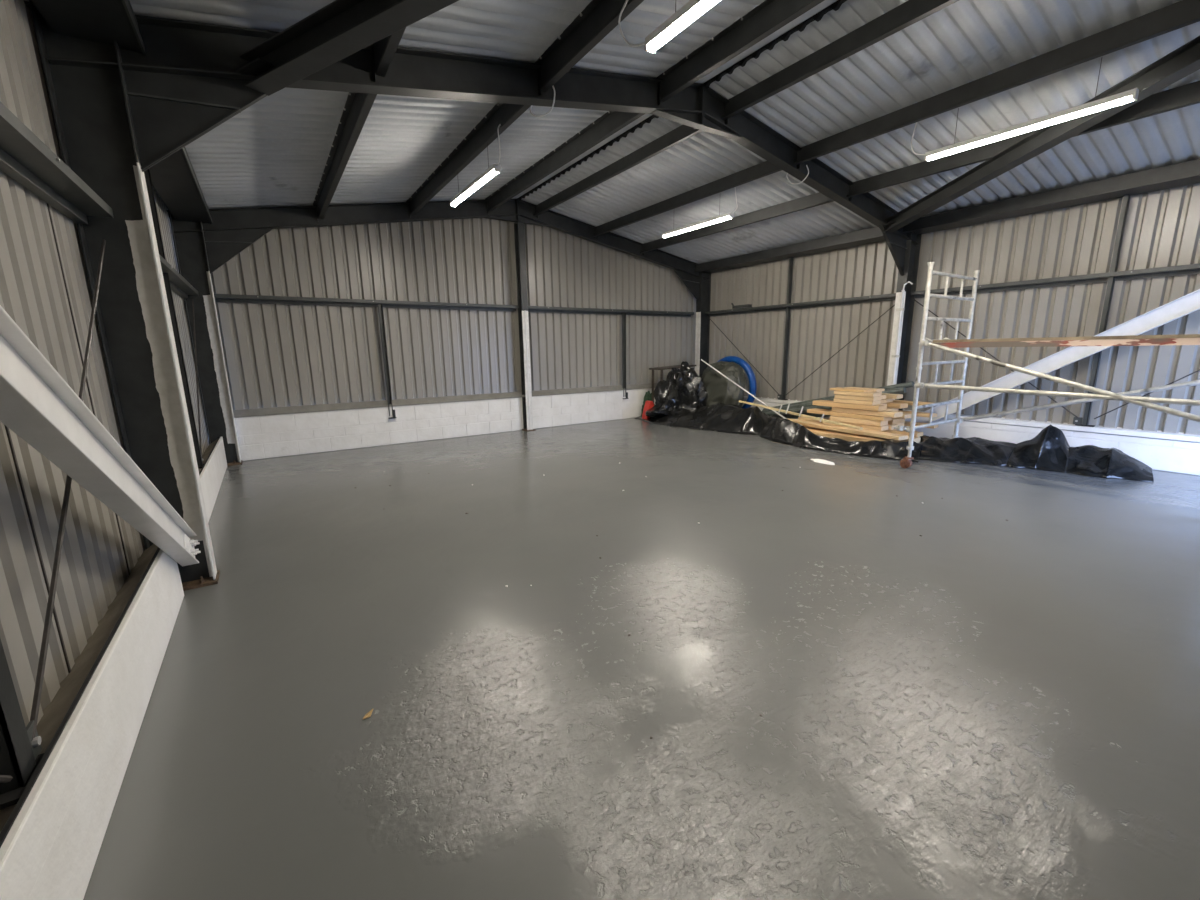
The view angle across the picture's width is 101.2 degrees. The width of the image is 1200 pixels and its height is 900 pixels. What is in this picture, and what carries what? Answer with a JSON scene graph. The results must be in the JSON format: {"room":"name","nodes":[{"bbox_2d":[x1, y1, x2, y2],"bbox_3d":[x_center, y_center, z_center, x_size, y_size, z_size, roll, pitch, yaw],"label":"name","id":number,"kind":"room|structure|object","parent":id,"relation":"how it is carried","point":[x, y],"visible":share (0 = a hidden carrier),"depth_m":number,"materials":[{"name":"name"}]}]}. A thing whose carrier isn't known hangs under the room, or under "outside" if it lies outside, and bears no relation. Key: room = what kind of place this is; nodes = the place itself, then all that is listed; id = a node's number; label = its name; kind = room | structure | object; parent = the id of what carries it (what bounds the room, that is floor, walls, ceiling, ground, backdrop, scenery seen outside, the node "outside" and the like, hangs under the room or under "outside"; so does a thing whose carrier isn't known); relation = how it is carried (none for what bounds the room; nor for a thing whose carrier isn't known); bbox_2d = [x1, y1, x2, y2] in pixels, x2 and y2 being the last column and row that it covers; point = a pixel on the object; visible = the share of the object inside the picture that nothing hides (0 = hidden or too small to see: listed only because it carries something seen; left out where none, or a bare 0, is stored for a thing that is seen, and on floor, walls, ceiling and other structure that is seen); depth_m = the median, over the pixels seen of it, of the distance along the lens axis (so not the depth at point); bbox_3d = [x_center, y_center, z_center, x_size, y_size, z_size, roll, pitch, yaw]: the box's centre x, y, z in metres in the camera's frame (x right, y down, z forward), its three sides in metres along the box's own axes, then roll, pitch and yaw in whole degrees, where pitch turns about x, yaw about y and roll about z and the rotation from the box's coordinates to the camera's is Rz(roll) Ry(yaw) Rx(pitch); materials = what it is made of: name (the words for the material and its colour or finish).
{"room":"empty warehouse","nodes":[
{"label":"empty warehouse","id":0,"kind":"room"},
{"bbox_2d":[0,0,226,899],"bbox_3d":[-2.975,-0.745,3.015,0.226,3.450,9.840,-8,14,-33],"label":"wall","id":1,"kind":"structure","parent":0,"point":[118,601],"depth_m":2.04,"materials":[{"name":"metal"}]},
{"bbox_2d":[0,639,43,808],"bbox_3d":[-1.635,-0.502,1.077,0.080,2.895,0.210,-8,14,-33],"label":"post","id":2,"kind":"object","parent":1,"relation":"on","point":[20,755],"visible":0.84,"depth_m":1.32,"materials":[{"name":"metal"}]},
{"bbox_2d":[0,102,113,223],"bbox_3d":[-1.643,-0.991,0.983,0.175,0.100,4.560,-8,14,-33],"label":"rail","id":3,"kind":"object","parent":2,"relation":"attached to","point":[24,157],"visible":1,"depth_m":2.14,"materials":[{"name":"metal"}]},
{"bbox_2d":[30,239,105,739],"bbox_3d":[-2.265,-0.192,2.147,0.016,1.761,2.229,-8,14,-33],"label":"rod","id":4,"kind":"object","parent":2,"relation":"attached to","point":[50,605],"visible":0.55,"depth_m":1.74,"materials":[{"name":"metal"}]},
{"bbox_2d":[144,169,203,468],"bbox_3d":[-4.248,-1.242,4.913,0.080,2.895,0.210,-8,14,-33],"label":"post","id":5,"kind":"object","parent":1,"relation":"on","point":[147,174],"visible":0.58,"depth_m":4.89,"materials":[{"name":"metal"}]},
{"bbox_2d":[159,254,198,298],"bbox_3d":[-4.231,-1.723,4.783,0.175,0.100,4.430,-8,14,-33],"label":"rail","id":6,"kind":"object","parent":5,"relation":"attached to","point":[179,284],"visible":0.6,"depth_m":5.46,"materials":[{"name":"metal"}]},
{"bbox_2d":[192,298,201,454],"bbox_3d":[-4.852,-0.962,5.928,0.016,1.840,2.099,-9,14,-33],"label":"rod","id":7,"kind":"object","parent":5,"relation":"attached to","point":[192,298],"visible":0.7,"depth_m":5.84,"materials":[{"name":"metal"}]},
{"bbox_2d":[211,218,695,460],"bbox_3d":[-1.620,-2.500,9.534,9.870,4.248,0.272,-8,14,-33],"label":"wall","id":8,"kind":"structure","parent":0,"point":[303,379],"depth_m":8.71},
{"bbox_2d":[215,294,518,310],"bbox_3d":[-3.509,-2.431,8.204,4.610,0.100,0.175,-8,14,-33],"label":"rail","id":9,"kind":"object","parent":8,"relation":"attached to","point":[232,298],"visible":1,"depth_m":7.90,"materials":[{"name":"metal"}]},
{"bbox_2d":[378,304,395,418],"bbox_3d":[-3.568,-1.461,8.248,0.120,1.875,0.088,-8,14,-33],"label":"post","id":10,"kind":"object","parent":8,"relation":"attached to","point":[380,307],"visible":1,"depth_m":8.24,"materials":[{"name":"metal"}]},
{"bbox_2d":[528,306,693,316],"bbox_3d":[0.376,-3.007,10.739,4.460,0.100,0.175,-8,14,-33],"label":"rail","id":11,"kind":"object","parent":8,"relation":"attached to","point":[530,308],"visible":0.89,"depth_m":10.54,"materials":[{"name":"metal"}]},
{"bbox_2d":[622,313,627,398],"bbox_3d":[0.554,-2.073,10.938,0.120,1.875,0.088,-8,14,-33],"label":"post","id":12,"kind":"object","parent":8,"relation":"on","point":[623,314],"visible":1,"depth_m":10.93,"materials":[{"name":"metal"}]},
{"bbox_2d":[28,0,1199,263],"bbox_3d":[1.046,-3.437,5.235,10.130,0.933,9.980,-8,14,-33],"label":"ceiling","id":13,"kind":"structure","parent":0,"point":[274,152],"depth_m":5.05,"materials":[{"name":"metal"}]},
{"bbox_2d":[721,0,958,124],"bbox_3d":[2.673,-3.316,3.477,0.118,0.231,4.766,-8,14,-33],"label":"roof purlin","id":14,"kind":"structure","parent":13,"relation":"attached to","point":[910,12],"depth_m":4.31,"materials":[{"name":"metal"}]},
{"bbox_2d":[794,0,1199,168],"bbox_3d":[3.765,-3.259,4.232,0.118,0.231,4.766,-8,14,-33],"label":"roof purlin","id":15,"kind":"structure","parent":13,"relation":"attached to","point":[1183,13],"depth_m":4.30,"materials":[{"name":"metal"}]},
{"bbox_2d":[924,58,1138,161],"bbox_3d":[3.743,-3.029,4.394,0.082,0.397,1.490,-8,14,-33],"label":"strip light","id":16,"kind":"object","parent":15,"relation":"hanging from","point":[1130,95],"visible":1,"depth_m":4.27,"materials":[{"name":"white"}]},
{"bbox_2d":[927,96,1132,160],"bbox_3d":[3.746,-2.852,4.430,0.072,0.036,1.450,-8,14,-33],"label":"diffuser","id":17,"kind":"object","parent":16,"relation":"attached to","point":[1113,101],"depth_m":4.31,"materials":[{"name":"white"}]},
{"bbox_2d":[846,81,1199,200],"bbox_3d":[4.766,-3.208,4.923,0.118,0.231,4.766,-8,14,-33],"label":"roof purlin","id":18,"kind":"structure","parent":13,"relation":"attached to","point":[1186,95],"depth_m":5.47,"materials":[{"name":"metal"}]},
{"bbox_2d":[83,418,1199,899],"bbox_3d":[1.107,0.417,6.019,9.970,0.150,9.880,-8,14,-33],"label":"floor","id":19,"kind":"structure","parent":0,"point":[981,704],"depth_m":2.34,"materials":[{"name":"grey paint"}]},
{"bbox_2d":[29,0,266,590],"bbox_3d":[-2.545,-0.794,3.298,1.158,3.420,0.220,-8,14,-33],"label":"steel column","id":20,"kind":"structure","parent":19,"relation":"on","point":[113,126],"depth_m":3.01,"materials":[{"name":"metal"}]},
{"bbox_2d":[30,0,145,55],"bbox_3d":[-1.533,-2.011,0.865,0.392,0.167,4.704,-8,14,-33],"label":"beam","id":21,"kind":"structure","parent":20,"relation":"attached to","point":[107,22],"depth_m":2.62,"materials":[{"name":"metal"}]},
{"bbox_2d":[0,305,200,565],"bbox_3d":[-1.532,-0.265,1.230,0.105,2.813,4.670,-8,14,-33],"label":"diagonal brace","id":22,"kind":"object","parent":20,"relation":"attached to","point":[37,404],"visible":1,"depth_m":1.69,"materials":[{"name":"white paint"}]},
{"bbox_2d":[149,147,212,223],"bbox_3d":[-4.118,-2.743,4.661,0.392,0.167,4.574,-8,14,-33],"label":"beam","id":23,"kind":"structure","parent":20,"relation":"attached to","point":[174,179],"depth_m":5.25,"materials":[{"name":"metal"}]},
{"bbox_2d":[24,1,704,128],"bbox_3d":[-1.000,-2.959,3.933,4.972,1.093,0.140,-8,14,-33],"label":"rafter","id":24,"kind":"object","parent":20,"relation":"on","point":[172,46],"visible":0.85,"depth_m":3.71,"materials":[{"name":"paint"}]},
{"bbox_2d":[233,0,458,95],"bbox_3d":[0.250,-2.471,2.057,5.524,0.670,0.180,4,13,23],"label":"brace","id":25,"kind":"object","parent":24,"relation":"attached to","point":[339,29],"visible":0.99,"depth_m":2.87,"materials":[{"name":"metal"}]},
{"bbox_2d":[372,27,405,81],"bbox_3d":[-0.310,-2.401,1.622,0.118,0.231,4.766,-8,14,-33],"label":"roof purlin","id":26,"kind":"structure","parent":24,"relation":"attached to","point":[383,52],"depth_m":3.35,"materials":[{"name":"metal"}]},
{"bbox_2d":[535,0,643,95],"bbox_3d":[0.792,-2.787,2.298,0.118,0.231,4.766,-8,14,-33],"label":"roof purlin","id":27,"kind":"structure","parent":24,"relation":"attached to","point":[598,18],"depth_m":3.67,"materials":[{"name":"metal"}]},
{"bbox_2d":[645,0,719,54],"bbox_3d":[0.723,-2.593,2.482,0.082,0.397,1.490,-8,14,-33],"label":"strip light","id":28,"kind":"object","parent":27,"relation":"hanging from","point":[693,9],"visible":1,"depth_m":2.88,"materials":[{"name":"white"}]},
{"bbox_2d":[618,0,644,46],"bbox_3d":[0.228,-2.756,3.169,0.249,0.343,0.046,8,15,38],"label":"power cable","id":29,"kind":"object","parent":28,"relation":"attached to","point":[626,1],"visible":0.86,"depth_m":3.21,"materials":[{"name":"white plastic"}]},
{"bbox_2d":[657,0,823,104],"bbox_3d":[1.894,-3.172,2.974,0.118,0.231,4.766,-8,14,-33],"label":"roof purlin","id":30,"kind":"structure","parent":24,"relation":"attached to","point":[768,17],"depth_m":4.12,"materials":[{"name":"metal"}]},
{"bbox_2d":[168,210,273,465],"bbox_3d":[-5.097,-1.517,7.045,1.158,3.420,0.220,-8,14,-33],"label":"steel column","id":31,"kind":"structure","parent":19,"relation":"on","point":[198,254],"depth_m":6.79,"materials":[{"name":"metal"}]},
{"bbox_2d":[166,199,518,232],"bbox_3d":[-3.551,-3.682,7.680,4.972,1.093,0.140,-8,14,-33],"label":"rafter","id":32,"kind":"object","parent":31,"relation":"on","point":[372,213],"visible":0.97,"depth_m":7.51,"materials":[{"name":"paint"}]},
{"bbox_2d":[313,49,376,221],"bbox_3d":[-2.895,-3.133,5.418,0.118,0.231,4.636,-8,14,-33],"label":"roof purlin","id":33,"kind":"structure","parent":32,"relation":"attached to","point":[356,110],"depth_m":4.91,"materials":[{"name":"metal"}]},
{"bbox_2d":[406,103,530,216],"bbox_3d":[-1.793,-3.518,6.094,0.118,0.231,4.636,-8,14,-33],"label":"roof purlin","id":34,"kind":"structure","parent":32,"relation":"attached to","point":[475,142],"depth_m":5.68,"materials":[{"name":"metal"}]},
{"bbox_2d":[450,143,500,206],"bbox_3d":[-1.484,-3.217,5.723,0.082,0.397,1.490,-8,14,-33],"label":"strip light","id":35,"kind":"object","parent":34,"relation":"hanging from","point":[494,169],"visible":0.96,"depth_m":5.58,"materials":[{"name":"white plastic"}]},
{"bbox_2d":[451,169,498,206],"bbox_3d":[-1.481,-3.041,5.759,0.072,0.036,1.450,-8,14,-33],"label":"diffuser","id":36,"kind":"object","parent":35,"relation":"attached to","point":[488,174],"depth_m":5.65,"materials":[{"name":"white"}]},
{"bbox_2d":[484,82,658,213],"bbox_3d":[-0.692,-3.904,6.771,0.118,0.231,4.636,-8,14,-33],"label":"roof purlin","id":37,"kind":"structure","parent":32,"relation":"attached to","point":[611,122],"depth_m":6.40,"materials":[{"name":"metal"}]},
{"bbox_2d":[514,222,535,430],"bbox_3d":[-1.452,-2.295,9.461,0.200,3.870,0.217,-8,14,-33],"label":"post","id":38,"kind":"object","parent":19,"relation":"on","point":[519,229],"visible":1,"depth_m":9.43,"materials":[{"name":"metal"}]},
{"bbox_2d":[642,400,653,418],"bbox_3d":[1.083,-0.889,11.007,0.255,0.420,0.180,-8,14,-33],"label":"canister","id":39,"kind":"object","parent":19,"relation":"on","point":[648,404],"visible":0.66,"depth_m":10.95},
{"bbox_2d":[645,361,707,417],"bbox_3d":[1.860,-1.317,10.912,1.354,1.266,1.773,6,13,29],"label":"plastic sheet","id":40,"kind":"object","parent":19,"relation":"on","point":[683,388],"visible":0.84,"depth_m":10.65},
{"bbox_2d":[649,365,695,403],"bbox_3d":[1.669,-1.350,11.329,1.062,1.178,0.420,-8,14,-33],"label":"stand","id":41,"kind":"object","parent":40,"relation":"on","point":[674,366],"visible":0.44,"depth_m":11.09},
{"bbox_2d":[673,268,710,375],"bbox_3d":[2.152,-2.592,11.774,1.158,3.420,0.220,-8,14,-33],"label":"steel column","id":42,"kind":"structure","parent":19,"relation":"on","point":[699,287],"depth_m":11.84,"materials":[{"name":"metal"}]},
{"bbox_2d":[516,199,709,279],"bbox_3d":[0.546,-4.290,10.353,4.972,1.093,0.140,-8,14,-33],"label":"rafter","id":43,"kind":"object","parent":42,"relation":"attached to","point":[551,219],"visible":0.82,"depth_m":9.97,"materials":[{"name":"paint"}]},
{"bbox_2d":[533,120,725,218],"bbox_3d":[0.087,-4.048,7.273,0.118,0.231,4.636,-8,14,-33],"label":"roof purlin","id":44,"kind":"structure","parent":43,"relation":"attached to","point":[681,133],"depth_m":6.89,"materials":[{"name":"metal"}]},
{"bbox_2d":[593,161,797,238],"bbox_3d":[1.180,-3.991,8.028,0.118,0.231,4.636,-8,14,-33],"label":"roof purlin","id":45,"kind":"structure","parent":43,"relation":"attached to","point":[763,169],"depth_m":7.60,"materials":[{"name":"metal"}]},
{"bbox_2d":[662,208,733,237],"bbox_3d":[1.492,-3.666,7.699,0.082,0.397,1.490,-8,14,-33],"label":"strip light","id":46,"kind":"object","parent":45,"relation":"hanging from","point":[729,215],"visible":1,"depth_m":7.60,"materials":[{"name":"white"}]},
{"bbox_2d":[663,216,730,237],"bbox_3d":[1.495,-3.489,7.735,0.072,0.036,1.450,-8,14,-33],"label":"diffuser","id":47,"kind":"object","parent":46,"relation":"attached to","point":[716,219],"depth_m":7.67,"materials":[{"name":"white"}]},
{"bbox_2d":[640,192,849,255],"bbox_3d":[2.180,-3.939,8.719,0.118,0.231,4.636,-8,14,-33],"label":"roof purlin","id":48,"kind":"structure","parent":43,"relation":"attached to","point":[816,199],"depth_m":8.31,"materials":[{"name":"metal"}]},
{"bbox_2d":[634,403,776,434],"bbox_3d":[2.339,-0.795,10.309,1.998,0.473,3.309,-8,14,-33],"label":"plastic sheet","id":49,"kind":"object","parent":19,"relation":"on","point":[718,417],"visible":0.75,"depth_m":9.48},
{"bbox_2d":[764,406,831,415],"bbox_3d":[4.051,-0.771,9.045,0.100,0.578,2.420,-9,14,-34],"label":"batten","id":50,"kind":"object","parent":49,"relation":"on","point":[796,410],"visible":0.26,"depth_m":9.38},
{"bbox_2d":[739,400,862,429],"bbox_3d":[3.271,-0.661,8.413,0.060,0.256,2.748,-6,12,-23],"label":"batten","id":51,"kind":"object","parent":49,"relation":"on","point":[740,401],"visible":1,"depth_m":8.17,"materials":[{"name":"brown wood"}]},
{"bbox_2d":[701,361,745,407],"bbox_3d":[2.626,-1.296,10.737,0.589,1.258,1.181,-11,15,-39],"label":"sheet","id":52,"kind":"object","parent":19,"relation":"on","point":[719,389],"visible":0.56,"depth_m":10.46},
{"bbox_2d":[717,356,756,407],"bbox_3d":[2.945,-1.400,10.910,0.243,1.341,1.257,-8,14,-33],"label":"coiled hose","id":53,"kind":"object","parent":19,"relation":"on","point":[752,380],"visible":0.35,"depth_m":10.47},
{"bbox_2d":[775,413,830,418],"bbox_3d":[3.885,-0.667,9.564,0.100,0.464,2.415,-9,14,-33],"label":"pipe","id":54,"kind":"object","parent":19,"relation":"on","point":[790,416],"visible":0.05,"depth_m":9.51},
{"bbox_2d":[762,387,906,412],"bbox_3d":[4.150,-0.874,9.092,0.100,0.718,2.723,-9,14,-34],"label":"pipe","id":55,"kind":"object","parent":54,"relation":"on","point":[901,390],"visible":0.47,"depth_m":9.26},
{"bbox_2d":[760,418,921,461],"bbox_3d":[3.627,-0.240,7.725,0.977,0.375,2.692,-8,14,-33],"label":"plastic sheet","id":56,"kind":"object","parent":19,"relation":"on","point":[784,431],"visible":0.98,"depth_m":7.40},
{"bbox_2d":[879,224,921,410],"bbox_3d":[4.704,-1.870,8.028,1.158,3.420,0.220,-8,14,-33],"label":"steel column","id":57,"kind":"structure","parent":19,"relation":"on","point":[905,254],"depth_m":8.10,"materials":[{"name":"metal"}]},
{"bbox_2d":[695,227,884,272],"bbox_3d":[3.676,-3.899,9.746,0.472,0.167,4.574,-8,14,-33],"label":"beam","id":58,"kind":"structure","parent":57,"relation":"attached to","point":[870,235],"depth_m":9.37,"materials":[{"name":"metal"}]},
{"bbox_2d":[695,85,919,245],"bbox_3d":[3.098,-3.567,6.607,4.972,1.093,0.140,-8,14,-33],"label":"rafter","id":59,"kind":"object","parent":57,"relation":"on","point":[743,128],"visible":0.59,"depth_m":6.02,"materials":[{"name":"paint"}]},
{"bbox_2d":[883,36,1199,232],"bbox_3d":[4.437,-3.087,4.791,0.180,0.657,5.481,-1,12,-2],"label":"brace","id":60,"kind":"object","parent":59,"relation":"attached to","point":[1183,61],"visible":0.98,"depth_m":4.82,"materials":[{"name":"metal"}]},
{"bbox_2d":[892,281,912,399],"bbox_3d":[4.944,-1.511,8.169,0.066,2.452,0.189,-8,14,-33],"label":"cable conduit","id":61,"kind":"object","parent":57,"relation":"attached to","point":[901,308],"visible":0.8,"depth_m":8.09,"materials":[{"name":"white plastic"}]},
{"bbox_2d":[903,159,1199,234],"bbox_3d":[6.262,-3.167,5.950,0.472,0.167,4.704,-8,14,-33],"label":"beam","id":62,"kind":"structure","parent":57,"relation":"attached to","point":[1185,173],"depth_m":6.23,"materials":[{"name":"metal"}]},
{"bbox_2d":[904,289,1199,427],"bbox_3d":[6.285,-1.330,6.348,0.105,2.958,4.672,-8,14,-33],"label":"diagonal brace","id":63,"kind":"object","parent":57,"relation":"attached to","point":[1189,303],"visible":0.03,"depth_m":6.46,"materials":[{"name":"white paint"}]},
{"bbox_2d":[919,425,1153,481],"bbox_3d":[5.511,-0.080,6.434,2.345,0.520,1.225,10,16,42],"label":"plastic sheet","id":64,"kind":"object","parent":19,"relation":"on","point":[1050,450],"visible":0.98,"depth_m":6.24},
{"bbox_2d":[894,262,1199,467],"bbox_3d":[5.092,-0.872,5.397,1.498,2.498,2.720,-8,14,-33],"label":"scaffold tower","id":65,"kind":"object","parent":19,"relation":"on","point":[1148,402],"visible":0.88,"depth_m":5.91,"materials":[{"name":"metal"}]},
{"bbox_2d":[925,334,1199,347],"bbox_3d":[4.915,-1.151,5.162,0.652,0.127,2.620,-8,14,-33],"label":"platform","id":66,"kind":"object","parent":65,"relation":"attached to","point":[1181,339],"visible":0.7,"depth_m":4.88,"materials":[{"name":"paint"}]},
{"bbox_3d":[3.637,-0.168,8.010,0.260,0.100,1.767,-9,14,-36],"label":"board","id":67,"kind":"object","parent":19,"relation":"on","visible":0},
{"bbox_2d":[808,429,892,441],"bbox_3d":[3.642,-0.240,7.876,0.220,0.090,1.860,-10,15,-38],"label":"board","id":68,"kind":"object","parent":67,"relation":"on","point":[845,436],"visible":0.31,"depth_m":7.58,"materials":[{"name":"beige wood"}]},
{"bbox_3d":[3.926,-0.196,8.078,0.240,0.120,2.046,-9,14,-35],"label":"board","id":69,"kind":"object","parent":19,"relation":"on","visible":0},
{"bbox_2d":[804,426,920,442],"bbox_3d":[3.929,-0.283,7.941,0.260,0.100,2.139,-9,14,-34],"label":"board","id":70,"kind":"object","parent":69,"relation":"on","point":[916,439],"visible":0.12,"depth_m":7.20,"materials":[{"name":"brown wood"}]},
{"bbox_2d":[787,418,907,439],"bbox_3d":[3.784,-0.351,7.890,0.220,0.055,2.139,-7,13,-27],"label":"board","id":71,"kind":"object","parent":70,"relation":"on","point":[886,435],"visible":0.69,"depth_m":7.55,"materials":[{"name":"brown wood"}]},
{"bbox_2d":[701,359,786,418],"bbox_3d":[2.775,-1.234,9.716,0.028,1.066,2.760,-6,12,-22],"label":"rod","id":72,"kind":"object","parent":71,"relation":"on","point":[701,359],"visible":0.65,"depth_m":9.62,"materials":[{"name":"plastic"}]},
{"bbox_3d":[4.203,-0.225,8.200,0.240,0.120,1.860,-8,14,-33],"label":"board","id":73,"kind":"object","parent":19,"relation":"on","visible":0},
{"bbox_3d":[4.151,-0.328,8.145,0.240,0.100,1.953,-8,13,-31],"label":"board","id":74,"kind":"object","parent":73,"relation":"on","visible":0},
{"bbox_2d":[798,417,903,427],"bbox_3d":[4.211,-0.439,8.287,0.220,0.055,1.860,-8,14,-32],"label":"board","id":75,"kind":"object","parent":74,"relation":"on","point":[799,418],"visible":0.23,"depth_m":8.89,"materials":[{"name":"brown wood"}]},
{"bbox_3d":[4.454,-0.448,7.981,0.225,0.070,0.785,-9,14,-33],"label":"board","id":76,"kind":"object","parent":75,"relation":"on","visible":0},
{"bbox_3d":[4.420,-0.539,8.035,0.225,0.075,0.927,-9,14,-36],"label":"board","id":77,"kind":"object","parent":76,"relation":"on","visible":0},
{"bbox_2d":[896,413,911,418],"bbox_3d":[4.497,-0.581,7.866,0.225,0.060,0.815,-8,13,-31],"label":"board","id":78,"kind":"object","parent":77,"relation":"on","point":[905,415],"visible":0.19,"depth_m":7.51,"materials":[{"name":"brown wood"}]},
{"bbox_3d":[4.407,-0.684,8.025,0.225,0.070,0.752,-8,14,-33],"label":"board","id":79,"kind":"object","parent":78,"relation":"on","visible":0},
{"bbox_2d":[886,402,907,408],"bbox_3d":[4.450,-0.754,7.986,0.225,0.070,0.913,-8,14,-31],"label":"board","id":80,"kind":"object","parent":79,"relation":"on","point":[899,405],"visible":0.35,"depth_m":7.63,"materials":[{"name":"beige wood"}]},
{"bbox_2d":[807,420,923,436],"bbox_3d":[4.145,-0.357,7.890,0.220,0.055,1.767,-9,14,-36],"label":"board","id":81,"kind":"object","parent":74,"relation":"on","point":[916,433],"visible":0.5,"depth_m":7.32,"materials":[{"name":"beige wood"}]},
{"bbox_2d":[823,419,888,430],"bbox_3d":[4.024,-0.403,7.793,0.225,0.070,0.949,-8,14,-32],"label":"board","id":82,"kind":"object","parent":81,"relation":"on","point":[869,427],"visible":0.5,"depth_m":7.51,"materials":[{"name":"brown wood"}]},
{"bbox_2d":[830,416,887,425],"bbox_3d":[4.028,-0.464,7.700,0.225,0.075,0.799,-9,14,-34],"label":"board","id":83,"kind":"object","parent":82,"relation":"on","point":[832,418],"visible":0.69,"depth_m":7.58,"materials":[{"name":"brown wood"}]},
{"bbox_2d":[807,408,891,420],"bbox_3d":[3.931,-0.569,7.850,0.225,0.060,1.293,-8,13,-30],"label":"board","id":84,"kind":"object","parent":83,"relation":"on","point":[814,410],"visible":0.85,"depth_m":7.72,"materials":[{"name":"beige wood"}]},
{"bbox_2d":[832,407,902,417],"bbox_3d":[4.098,-0.595,7.609,0.225,0.070,0.986,-8,13,-31],"label":"board","id":85,"kind":"object","parent":84,"relation":"on","point":[886,413],"visible":0.85,"depth_m":7.42,"materials":[{"name":"brown wood"}]},
{"bbox_2d":[812,400,886,410],"bbox_3d":[3.921,-0.709,7.803,0.225,0.070,1.094,-8,13,-31],"label":"board","id":86,"kind":"object","parent":85,"relation":"on","point":[816,402],"visible":0.96,"depth_m":7.66,"materials":[{"name":"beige wood"}]},
{"bbox_2d":[834,398,880,404],"bbox_3d":[4.012,-0.762,7.712,0.225,0.055,0.624,-8,14,-32],"label":"board","id":87,"kind":"object","parent":86,"relation":"on","point":[864,402],"visible":0.85,"depth_m":7.59,"materials":[{"name":"brown wood"}]},
{"bbox_2d":[834,394,880,400],"bbox_3d":[4.017,-0.823,7.695,0.225,0.060,0.618,-8,14,-33],"label":"board","id":88,"kind":"object","parent":87,"relation":"on","point":[838,396],"visible":0.85,"depth_m":7.58,"materials":[{"name":"brown wood"}]},
{"bbox_2d":[834,391,881,396],"bbox_3d":[4.000,-0.880,7.671,0.225,0.050,0.635,-8,13,-31],"label":"board","id":89,"kind":"object","parent":88,"relation":"on","point":[868,394],"visible":0.85,"depth_m":7.54,"materials":[{"name":"brown wood"}]},
{"bbox_2d":[830,387,872,391],"bbox_3d":[3.948,-0.948,7.764,0.225,0.035,0.578,-8,13,-30],"label":"board","id":90,"kind":"object","parent":89,"relation":"on","point":[836,388],"visible":1,"depth_m":7.66,"materials":[{"name":"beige wood"}]},
{"bbox_3d":[4.408,-0.268,8.392,0.240,0.120,1.953,-8,14,-32],"label":"board","id":91,"kind":"object","parent":19,"relation":"on","visible":0},
{"bbox_3d":[4.328,-0.378,8.378,0.240,0.100,1.860,-8,14,-33],"label":"board","id":92,"kind":"object","parent":91,"relation":"on","visible":0},
{"bbox_2d":[904,421,937,428],"bbox_3d":[4.898,-0.412,7.792,0.200,0.050,0.720,-11,15,-40],"label":"board","id":93,"kind":"object","parent":92,"relation":"on","point":[906,423],"visible":0.46,"depth_m":7.66,"materials":[{"name":"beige wood"}]},
{"bbox_2d":[898,410,936,417],"bbox_3d":[4.901,-0.581,7.823,0.200,0.050,0.720,-9,14,-34],"label":"board","id":94,"kind":"object","parent":93,"relation":"on","point":[919,414],"visible":0.35,"depth_m":7.60,"materials":[{"name":"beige wood"}]},
{"bbox_2d":[709,183,1199,475],"bbox_3d":[5.127,-1.948,8.301,0.241,3.450,9.840,-8,14,-33],"label":"wall","id":95,"kind":"structure","parent":0,"point":[1162,229],"depth_m":7.14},
{"bbox_2d":[777,257,792,399],"bbox_3d":[3.828,-2.455,10.130,0.080,2.845,0.210,-8,14,-33],"label":"post","id":96,"kind":"object","parent":95,"relation":"attached to","point":[781,396],"visible":1,"depth_m":10.11,"materials":[{"name":"metal"}]},
{"bbox_2d":[705,293,895,315],"bbox_3d":[3.818,-2.918,10.034,0.175,0.100,4.430,-8,14,-33],"label":"rail","id":97,"kind":"object","parent":96,"relation":"attached to","point":[884,297],"visible":0.89,"depth_m":9.59,"materials":[{"name":"metal"}]},
{"bbox_2d":[786,305,894,394],"bbox_3d":[4.460,-1.832,9.266,0.016,1.751,2.129,-8,14,-33],"label":"rod","id":98,"kind":"object","parent":96,"relation":"attached to","point":[893,305],"visible":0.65,"depth_m":9.16,"materials":[{"name":"metal"}]},
{"bbox_2d":[1073,194,1130,426],"bbox_3d":[6.435,-1.717,6.302,0.080,2.845,0.210,-8,14,-33],"label":"post","id":99,"kind":"object","parent":95,"relation":"attached to","point":[1126,198],"visible":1,"depth_m":6.24,"materials":[{"name":"metal"}]},
{"bbox_2d":[912,298,1077,417],"bbox_3d":[5.763,-1.463,7.352,0.016,1.751,2.258,-8,14,-33],"label":"rod","id":100,"kind":"object","parent":99,"relation":"attached to","point":[912,298],"visible":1,"depth_m":7.29,"materials":[{"name":"metal"}]},
{"bbox_2d":[911,263,1199,297],"bbox_3d":[6.406,-2.185,6.235,0.175,0.100,4.560,-8,14,-33],"label":"rail","id":101,"kind":"object","parent":99,"relation":"attached to","point":[1190,269],"visible":0.98,"depth_m":6.46,"materials":[{"name":"metal"}]},
{"bbox_2d":[1094,369,1199,418],"bbox_3d":[7.070,-1.093,5.434,0.016,1.751,2.139,-8,14,-33],"label":"rod","id":102,"kind":"object","parent":99,"relation":"attached to","point":[1199,369],"visible":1,"depth_m":6.05,"materials":[{"name":"metal"}]},
{"bbox_3d":[4.075,-0.709,9.594,0.120,0.519,2.467,-8,14,-33],"label":"pipe","id":103,"kind":"object","parent":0,"visible":0},
{"bbox_3d":[4.032,-0.791,9.549,0.140,0.618,2.669,-8,14,-33],"label":"pipe","id":104,"kind":"object","parent":103,"relation":"on","visible":0},
{"bbox_2d":[763,381,913,409],"bbox_3d":[4.260,-0.950,9.183,0.090,0.778,2.871,-9,14,-33],"label":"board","id":105,"kind":"object","parent":104,"relation":"on","point":[907,384],"visible":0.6,"depth_m":8.35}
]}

